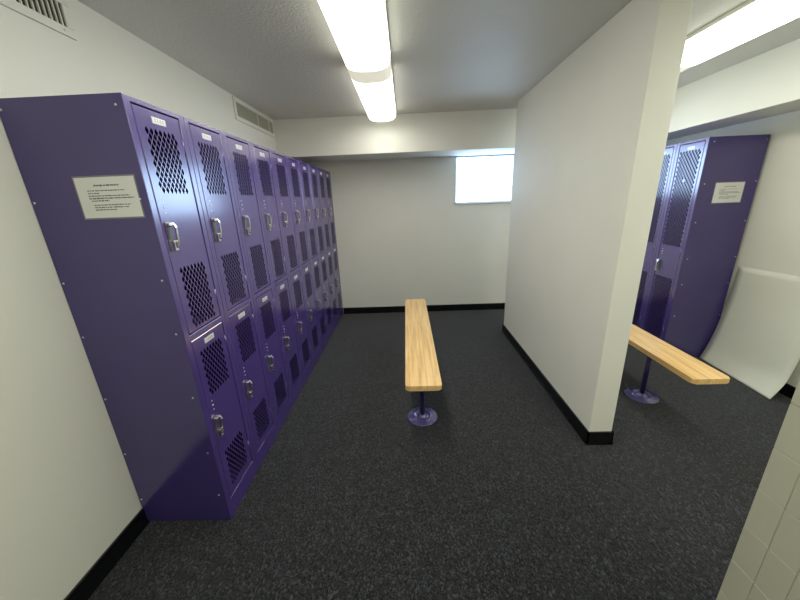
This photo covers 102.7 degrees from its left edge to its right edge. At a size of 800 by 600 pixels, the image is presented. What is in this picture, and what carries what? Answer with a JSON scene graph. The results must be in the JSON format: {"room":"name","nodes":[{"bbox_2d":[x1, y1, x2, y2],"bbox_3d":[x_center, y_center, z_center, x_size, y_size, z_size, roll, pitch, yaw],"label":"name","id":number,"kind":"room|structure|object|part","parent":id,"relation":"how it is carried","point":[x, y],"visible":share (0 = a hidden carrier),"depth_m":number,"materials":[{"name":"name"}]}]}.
{"room":"changing room","nodes":[
{"label":"changing room","id":0,"kind":"room"},
{"bbox_2d":[0,0,277,599],"bbox_3d":[-1.372,0.198,0.597,0.120,2.314,7.620,-2,17,2],"label":"wall","id":1,"kind":"structure","parent":0,"point":[68,491],"depth_m":1.20,"materials":[{"name":"white paint"}]},
{"bbox_2d":[0,0,77,40],"bbox_3d":[-1.335,-1.045,1.010,0.010,0.142,0.597,-2,17,2],"label":"air vent","id":2,"kind":"object","parent":1,"relation":"in","point":[54,14],"visible":1,"depth_m":1.21,"materials":[{"name":"white metal"}]},
{"bbox_2d":[64,508,149,599],"bbox_3d":[-1.284,1.705,-0.506,0.020,0.086,4.356,-2,17,2],"label":"baseboard","id":3,"kind":"structure","parent":1,"relation":"attached to","point":[83,590],"depth_m":1.37,"materials":[{"name":"black rubber"}]},
{"bbox_2d":[232,95,274,137],"bbox_3d":[-1.304,-1.641,2.910,0.010,0.167,0.800,-2,17,2],"label":"air vent","id":4,"kind":"object","parent":1,"relation":"in","point":[244,113],"visible":1,"depth_m":2.83,"materials":[{"name":"white metal"}]},
{"bbox_2d":[307,154,510,313],"bbox_3d":[0.789,-0.984,4.122,4.088,2.314,0.120,-2,17,2],"label":"wall","id":5,"kind":"structure","parent":0,"point":[401,234],"depth_m":4.12,"materials":[{"name":"white paint"}]},
{"bbox_2d":[273,108,516,162],"bbox_3d":[0.571,-1.817,3.538,3.736,0.361,0.506,-2,17,2],"label":"soffit","id":6,"kind":"object","parent":5,"relation":"attached to","point":[474,132],"depth_m":3.32,"materials":[{"name":"white paint"}]},
{"bbox_2d":[343,303,504,313],"bbox_3d":[0.815,0.101,4.386,3.198,0.086,0.020,-2,17,2],"label":"baseboard","id":7,"kind":"structure","parent":5,"relation":"attached to","point":[483,306],"depth_m":4.39,"materials":[{"name":"black rubber"}]},
{"bbox_2d":[454,154,513,204],"bbox_3d":[1.376,-1.482,3.912,1.427,0.552,0.066,-2,17,2],"label":"window","id":8,"kind":"structure","parent":5,"relation":"in","point":[483,179],"depth_m":3.93,"materials":[{"name":"white glass"}]},
{"bbox_3d":[1.385,-1.219,3.974,1.427,0.013,0.028,-2,17,2],"label":"sill","id":9,"kind":"part","parent":8,"relation":"part of","materials":[{"name":"white paint"}]},
{"bbox_2d":[78,0,799,119],"bbox_3d":[0.684,-1.020,0.184,4.328,0.100,7.620,-2,17,2],"label":"ceiling","id":10,"kind":"structure","parent":0,"point":[283,59],"depth_m":1.82,"materials":[{"name":"white paint"}]},
{"bbox_2d":[318,0,390,69],"bbox_3d":[-0.203,-1.227,1.295,0.280,0.096,1.227,-2,17,2],"label":"ceiling light","id":11,"kind":"object","parent":10,"relation":"attached to","point":[359,29],"visible":1,"depth_m":1.47,"materials":[{"name":"white plastic"}]},
{"bbox_2d":[345,53,395,121],"bbox_3d":[-0.185,-1.608,2.519,0.280,0.096,1.282,-2,17,2],"label":"ceiling light","id":12,"kind":"object","parent":10,"relation":"attached to","point":[374,87],"visible":0.87,"depth_m":2.29,"materials":[{"name":"white plastic"}]},
{"bbox_2d":[680,64,696,71],"bbox_3d":[1.806,-1.718,2.620,0.280,0.096,1.232,-2,17,2],"label":"ceiling light","id":13,"kind":"object","parent":10,"relation":"attached to","point":[682,68],"visible":0.12,"depth_m":2.06,"materials":[{"name":"white plastic"}]},
{"bbox_2d":[681,0,799,65],"bbox_3d":[1.787,-1.346,1.426,0.280,0.096,1.232,-2,17,2],"label":"ceiling light","id":14,"kind":"object","parent":10,"relation":"attached to","point":[751,19],"visible":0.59,"depth_m":1.62,"materials":[{"name":"white plastic"}]},
{"bbox_2d":[88,309,791,599],"bbox_3d":[0.775,1.283,0.900,4.328,0.100,7.620,-2,17,2],"label":"floor","id":15,"kind":"structure","parent":0,"point":[500,497],"depth_m":1.66,"materials":[{"name":"grey carpet"}]},
{"bbox_2d":[0,92,257,520],"bbox_3d":[-1.063,0.169,1.453,0.450,1.838,0.304,-2,17,2],"label":"locker","id":16,"kind":"object","parent":15,"relation":"on","point":[143,297],"visible":1,"depth_m":1.29,"materials":[{"name":"purple metal"}]},
{"bbox_2d":[71,174,145,219],"bbox_3d":[-1.026,-0.361,1.128,0.223,0.146,0.002,-2,17,2],"label":"notice","id":17,"kind":"object","parent":16,"relation":"attached to","point":[101,196],"visible":1,"depth_m":1.13,"materials":[{"name":"grey paper"}]},
{"bbox_3d":[-0.897,-0.663,1.191,0.004,0.023,0.070,-2,17,2],"label":"number plate","id":18,"kind":"part","parent":16,"relation":"part of","materials":[{"name":"white"}]},
{"bbox_3d":[-0.871,-0.244,1.231,0.028,0.110,0.029,-2,17,2],"label":"handle","id":19,"kind":"part","parent":16,"relation":"part of","materials":[{"name":"silver metal"}]},
{"bbox_3d":[-0.893,-0.293,1.308,0.018,0.842,0.231,-2,17,2],"label":"door","id":20,"kind":"part","parent":16,"relation":"part of","materials":[{"name":"purple metal"}]},
{"bbox_3d":[-0.864,0.172,1.451,0.004,0.023,0.070,-2,17,2],"label":"number plate","id":21,"kind":"part","parent":16,"relation":"part of","materials":[{"name":"white metal"}]},
{"bbox_3d":[-0.838,0.586,1.489,0.028,0.110,0.029,-2,17,2],"label":"handle","id":22,"kind":"part","parent":16,"relation":"part of","materials":[{"name":"silver metal"}]},
{"bbox_3d":[-0.860,0.540,1.568,0.018,0.838,0.231,-2,17,2],"label":"door","id":23,"kind":"part","parent":16,"relation":"part of","materials":[{"name":"purple metal"}]},
{"bbox_2d":[182,116,276,468],"bbox_3d":[-1.058,0.079,1.742,0.450,1.837,0.299,-2,17,2],"label":"locker","id":24,"kind":"object","parent":15,"relation":"on","point":[206,144],"visible":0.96,"depth_m":1.69,"materials":[{"name":"purple metal"}]},
{"bbox_3d":[-0.893,-0.753,1.478,0.004,0.023,0.070,-2,17,2],"label":"number plate","id":25,"kind":"part","parent":24,"relation":"part of","materials":[{"name":"white"}]},
{"bbox_3d":[-0.866,-0.333,1.518,0.028,0.110,0.029,-2,17,2],"label":"handle","id":26,"kind":"part","parent":24,"relation":"part of","materials":[{"name":"silver metal"}]},
{"bbox_3d":[-0.888,-0.383,1.595,0.018,0.842,0.231,-2,17,2],"label":"door","id":27,"kind":"part","parent":24,"relation":"part of","materials":[{"name":"purple metal"}]},
{"bbox_3d":[-0.860,0.083,1.738,0.004,0.023,0.070,-2,17,2],"label":"number plate","id":28,"kind":"part","parent":24,"relation":"part of","materials":[{"name":"white metal"}]},
{"bbox_3d":[-0.833,0.496,1.776,0.028,0.110,0.029,-2,17,2],"label":"handle","id":29,"kind":"part","parent":24,"relation":"part of","materials":[{"name":"silver metal"}]},
{"bbox_3d":[-0.856,0.451,1.855,0.018,0.838,0.231,-2,17,2],"label":"door","id":30,"kind":"part","parent":24,"relation":"part of","materials":[{"name":"purple metal"}]},
{"bbox_2d":[222,131,291,433],"bbox_3d":[-1.054,-0.010,2.029,0.450,1.837,0.299,-2,17,2],"label":"locker","id":31,"kind":"object","parent":15,"relation":"on","point":[238,150],"visible":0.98,"depth_m":1.98,"materials":[{"name":"purple metal"}]},
{"bbox_3d":[-0.862,-0.423,1.804,0.028,0.110,0.029,-2,17,2],"label":"handle","id":32,"kind":"part","parent":31,"relation":"part of","materials":[{"name":"silver metal"}]},
{"bbox_3d":[-0.884,-0.472,1.882,0.018,0.842,0.231,-2,17,2],"label":"door","id":33,"kind":"part","parent":31,"relation":"part of","materials":[{"name":"purple metal"}]},
{"bbox_3d":[-0.829,0.407,2.062,0.028,0.110,0.029,-2,17,2],"label":"handle","id":34,"kind":"part","parent":31,"relation":"part of","materials":[{"name":"silver metal"}]},
{"bbox_3d":[-0.851,0.362,2.141,0.018,0.838,0.231,-2,17,2],"label":"door","id":35,"kind":"part","parent":31,"relation":"part of","materials":[{"name":"purple metal"}]},
{"bbox_2d":[250,142,303,406],"bbox_3d":[-1.049,-0.100,2.316,0.450,1.837,0.299,-2,17,2],"label":"locker","id":36,"kind":"object","parent":15,"relation":"on","point":[262,159],"visible":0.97,"depth_m":2.28,"materials":[{"name":"purple metal"}]},
{"bbox_3d":[-0.857,-0.512,2.091,0.028,0.110,0.029,-2,17,2],"label":"handle","id":37,"kind":"part","parent":36,"relation":"part of","materials":[{"name":"silver metal"}]},
{"bbox_3d":[-0.879,-0.561,2.169,0.018,0.842,0.231,-2,17,2],"label":"door","id":38,"kind":"part","parent":36,"relation":"part of","materials":[{"name":"purple metal"}]},
{"bbox_3d":[-0.824,0.318,2.349,0.028,0.110,0.029,-2,17,2],"label":"handle","id":39,"kind":"part","parent":36,"relation":"part of","materials":[{"name":"silver metal"}]},
{"bbox_3d":[-0.846,0.272,2.428,0.018,0.838,0.231,-2,17,2],"label":"door","id":40,"kind":"part","parent":36,"relation":"part of","materials":[{"name":"purple metal"}]},
{"bbox_2d":[271,150,313,384],"bbox_3d":[-1.044,-0.189,2.603,0.450,1.837,0.299,-2,17,2],"label":"locker","id":41,"kind":"object","parent":15,"relation":"on","point":[279,161],"visible":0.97,"depth_m":2.57,"materials":[{"name":"purple metal"}]},
{"bbox_3d":[-0.852,-0.601,2.378,0.028,0.110,0.029,-2,17,2],"label":"handle","id":42,"kind":"part","parent":41,"relation":"part of","materials":[{"name":"silver metal"}]},
{"bbox_3d":[-0.874,-0.651,2.456,0.018,0.842,0.231,-2,17,2],"label":"door","id":43,"kind":"part","parent":41,"relation":"part of","materials":[{"name":"purple metal"}]},
{"bbox_3d":[-0.841,0.183,2.715,0.018,0.838,0.231,-2,17,2],"label":"door","id":44,"kind":"part","parent":41,"relation":"part of","materials":[{"name":"purple metal"}]},
{"bbox_3d":[-0.819,0.228,2.636,0.028,0.110,0.029,-2,17,2],"label":"handle","id":45,"kind":"part","parent":41,"relation":"part of","materials":[{"name":"silver metal"}]},
{"bbox_2d":[286,156,321,366],"bbox_3d":[-1.040,-0.278,2.889,0.450,1.837,0.299,-2,17,2],"label":"locker","id":46,"kind":"object","parent":15,"relation":"on","point":[293,164],"visible":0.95,"depth_m":2.87,"materials":[{"name":"purple metal"}]},
{"bbox_3d":[-0.847,-0.691,2.665,0.028,0.110,0.029,-2,17,2],"label":"handle","id":47,"kind":"part","parent":46,"relation":"part of","materials":[{"name":"silver metal"}]},
{"bbox_3d":[-0.870,-0.740,2.743,0.018,0.842,0.231,-2,17,2],"label":"door","id":48,"kind":"part","parent":46,"relation":"part of","materials":[{"name":"purple metal"}]},
{"bbox_3d":[-0.815,0.139,2.923,0.028,0.110,0.029,-2,17,2],"label":"handle","id":49,"kind":"part","parent":46,"relation":"part of","materials":[{"name":"silver metal"}]},
{"bbox_3d":[-0.837,0.093,3.002,0.018,0.838,0.231,-2,17,2],"label":"door","id":50,"kind":"part","parent":46,"relation":"part of","materials":[{"name":"purple metal"}]},
{"bbox_2d":[299,160,328,351],"bbox_3d":[-1.035,-0.368,3.176,0.450,1.837,0.299,-2,17,2],"label":"locker","id":51,"kind":"object","parent":15,"relation":"on","point":[304,167],"visible":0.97,"depth_m":3.15,"materials":[{"name":"purple metal"}]},
{"bbox_3d":[-0.843,-0.780,2.952,0.028,0.110,0.029,-2,17,2],"label":"handle","id":52,"kind":"part","parent":51,"relation":"part of","materials":[{"name":"silver metal"}]},
{"bbox_3d":[-0.865,-0.829,3.030,0.018,0.842,0.231,-2,17,2],"label":"door","id":53,"kind":"part","parent":51,"relation":"part of","materials":[{"name":"purple metal"}]},
{"bbox_3d":[-0.832,0.004,3.289,0.018,0.838,0.231,-2,17,2],"label":"door","id":54,"kind":"part","parent":51,"relation":"part of","materials":[{"name":"purple metal"}]},
{"bbox_2d":[309,164,333,339],"bbox_3d":[-1.030,-0.457,3.463,0.450,1.837,0.299,-2,17,2],"label":"locker","id":55,"kind":"object","parent":15,"relation":"on","point":[312,169],"visible":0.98,"depth_m":3.45,"materials":[{"name":"purple metal"}]},
{"bbox_3d":[-0.838,-0.870,3.239,0.028,0.110,0.029,-2,17,2],"label":"handle","id":56,"kind":"part","parent":55,"relation":"part of","materials":[{"name":"silver metal"}]},
{"bbox_3d":[-0.860,-0.919,3.317,0.018,0.842,0.231,-2,17,2],"label":"door","id":57,"kind":"part","parent":55,"relation":"part of","materials":[{"name":"purple metal"}]},
{"bbox_3d":[-0.827,-0.085,3.576,0.018,0.838,0.231,-2,17,2],"label":"door","id":58,"kind":"part","parent":55,"relation":"part of","materials":[{"name":"purple metal"}]},
{"bbox_2d":[317,167,338,329],"bbox_3d":[-1.026,-0.546,3.750,0.450,1.837,0.299,-2,17,2],"label":"locker","id":59,"kind":"object","parent":15,"relation":"on","point":[321,177],"visible":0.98,"depth_m":3.74,"materials":[{"name":"purple metal"}]},
{"bbox_3d":[-0.856,-1.008,3.603,0.018,0.842,0.231,-2,17,2],"label":"door","id":60,"kind":"part","parent":59,"relation":"part of","materials":[{"name":"purple metal"}]},
{"bbox_3d":[-0.823,-0.175,3.862,0.018,0.838,0.231,-2,17,2],"label":"door","id":61,"kind":"part","parent":59,"relation":"part of","materials":[{"name":"purple metal"}]},
{"bbox_2d":[324,170,342,320],"bbox_3d":[-1.021,-0.636,4.037,0.450,1.837,0.299,-2,17,2],"label":"locker","id":62,"kind":"object","parent":15,"relation":"on","point":[326,173],"visible":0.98,"depth_m":4.03,"materials":[{"name":"purple metal"}]},
{"bbox_3d":[-0.851,-1.097,3.890,0.018,0.842,0.231,-2,17,2],"label":"door","id":63,"kind":"part","parent":62,"relation":"part of","materials":[{"name":"purple metal"}]},
{"bbox_3d":[-0.818,-0.264,4.149,0.018,0.838,0.231,-2,17,2],"label":"door","id":64,"kind":"part","parent":62,"relation":"part of","materials":[{"name":"purple metal"}]},
{"bbox_2d":[405,299,441,426],"bbox_3d":[0.161,0.452,2.761,0.216,0.428,1.726,-2,17,2],"label":"bench","id":65,"kind":"object","parent":15,"relation":"on","point":[422,373],"visible":1,"depth_m":2.25,"materials":[{"name":"brown wood"}]},
{"bbox_3d":[0.153,0.640,2.213,0.033,0.372,0.033,-2,17,2],"label":"post","id":66,"kind":"part","parent":65,"relation":"part of","materials":[{"name":"blue"}]},
{"bbox_2d":[632,144,677,327],"bbox_3d":[2.564,-0.482,3.087,0.462,1.837,0.297,-2,17,2],"label":"locker","id":67,"kind":"object","parent":15,"relation":"on","point":[670,151],"visible":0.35,"depth_m":3.02,"materials":[{"name":"purple metal"}]},
{"bbox_2d":[624,324,729,403],"bbox_3d":[1.813,0.400,2.718,0.216,0.428,1.726,-2,17,2],"label":"bench","id":68,"kind":"object","parent":15,"relation":"on","point":[689,368],"visible":0.56,"depth_m":2.15,"materials":[{"name":"brown wood"}]},
{"bbox_3d":[1.808,0.532,2.349,0.033,0.372,0.033,-2,17,2],"label":"post","id":69,"kind":"part","parent":68,"relation":"part of","materials":[{"name":"blue"}]},
{"bbox_2d":[641,134,770,356],"bbox_3d":[2.562,-0.393,2.800,0.466,1.838,0.302,-2,17,2],"label":"locker","id":70,"kind":"object","parent":15,"relation":"on","point":[699,242],"visible":0.98,"depth_m":2.68,"materials":[{"name":"purple metal"}]},
{"bbox_3d":[2.348,-0.322,2.923,0.028,0.110,0.034,-2,17,2],"label":"handle","id":71,"kind":"part","parent":70,"relation":"part of","materials":[{"name":"silver metal"}]},
{"bbox_3d":[2.364,-0.427,2.795,0.018,1.714,0.229,-2,17,2],"label":"door","id":72,"kind":"part","parent":70,"relation":"part of","materials":[{"name":"purple metal"}]},
{"bbox_2d":[711,181,745,203],"bbox_3d":[2.567,-0.840,2.503,0.228,0.159,0.002,-2,17,2],"label":"notice","id":73,"kind":"object","parent":70,"relation":"attached to","point":[724,192],"visible":1,"depth_m":2.50,"materials":[{"name":"grey paper"}]},
{"bbox_2d":[699,266,799,398],"bbox_3d":[2.741,0.210,2.482,0.171,0.859,0.636,-2,17,2],"label":"leaning board","id":74,"kind":"object","parent":15,"relation":"on","point":[755,340],"visible":1,"depth_m":2.47,"materials":[{"name":"white plastic"}]},
{"bbox_2d":[504,0,692,431],"bbox_3d":[1.192,-0.487,2.474,0.136,2.314,1.772,-2,17,2],"label":"wall partition","id":75,"kind":"structure","parent":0,"point":[592,134],"depth_m":1.87,"materials":[{"name":"white paint"}]},
{"bbox_2d":[501,324,613,444],"bbox_3d":[1.235,0.576,2.804,0.172,0.086,1.808,-2,17,2],"label":"baseboard","id":76,"kind":"structure","parent":75,"relation":"attached to","point":[599,437],"depth_m":2.25,"materials":[{"name":"black rubber"}]},
{"bbox_2d":[666,110,799,386],"bbox_3d":[2.832,0.066,0.487,0.120,2.314,7.620,-2,17,2],"label":"wall","id":77,"kind":"structure","parent":0,"point":[770,241],"depth_m":2.39,"materials":[{"name":"white paint"}]},
{"bbox_2d":[667,38,799,139],"bbox_3d":[2.559,-0.865,0.202,0.352,0.349,7.380,-2,17,2],"label":"soffit","id":78,"kind":"object","parent":77,"relation":"attached to","point":[767,84],"depth_m":2.29,"materials":[{"name":"white paint"}]},
{"bbox_2d":[778,383,795,398],"bbox_3d":[2.792,1.355,0.099,0.020,0.086,5.870,-2,17,2],"label":"baseboard","id":79,"kind":"structure","parent":77,"relation":"attached to","point":[788,390],"depth_m":2.33,"materials":[{"name":"black rubber"}]},
{"bbox_2d":[716,379,799,599],"bbox_3d":[1.129,0.622,-1.086,0.145,2.314,3.992,-2,17,2],"label":"tiled wall","id":80,"kind":"structure","parent":0,"point":[764,564],"depth_m":0.95,"materials":[{"name":"beige tile"}]}
]}

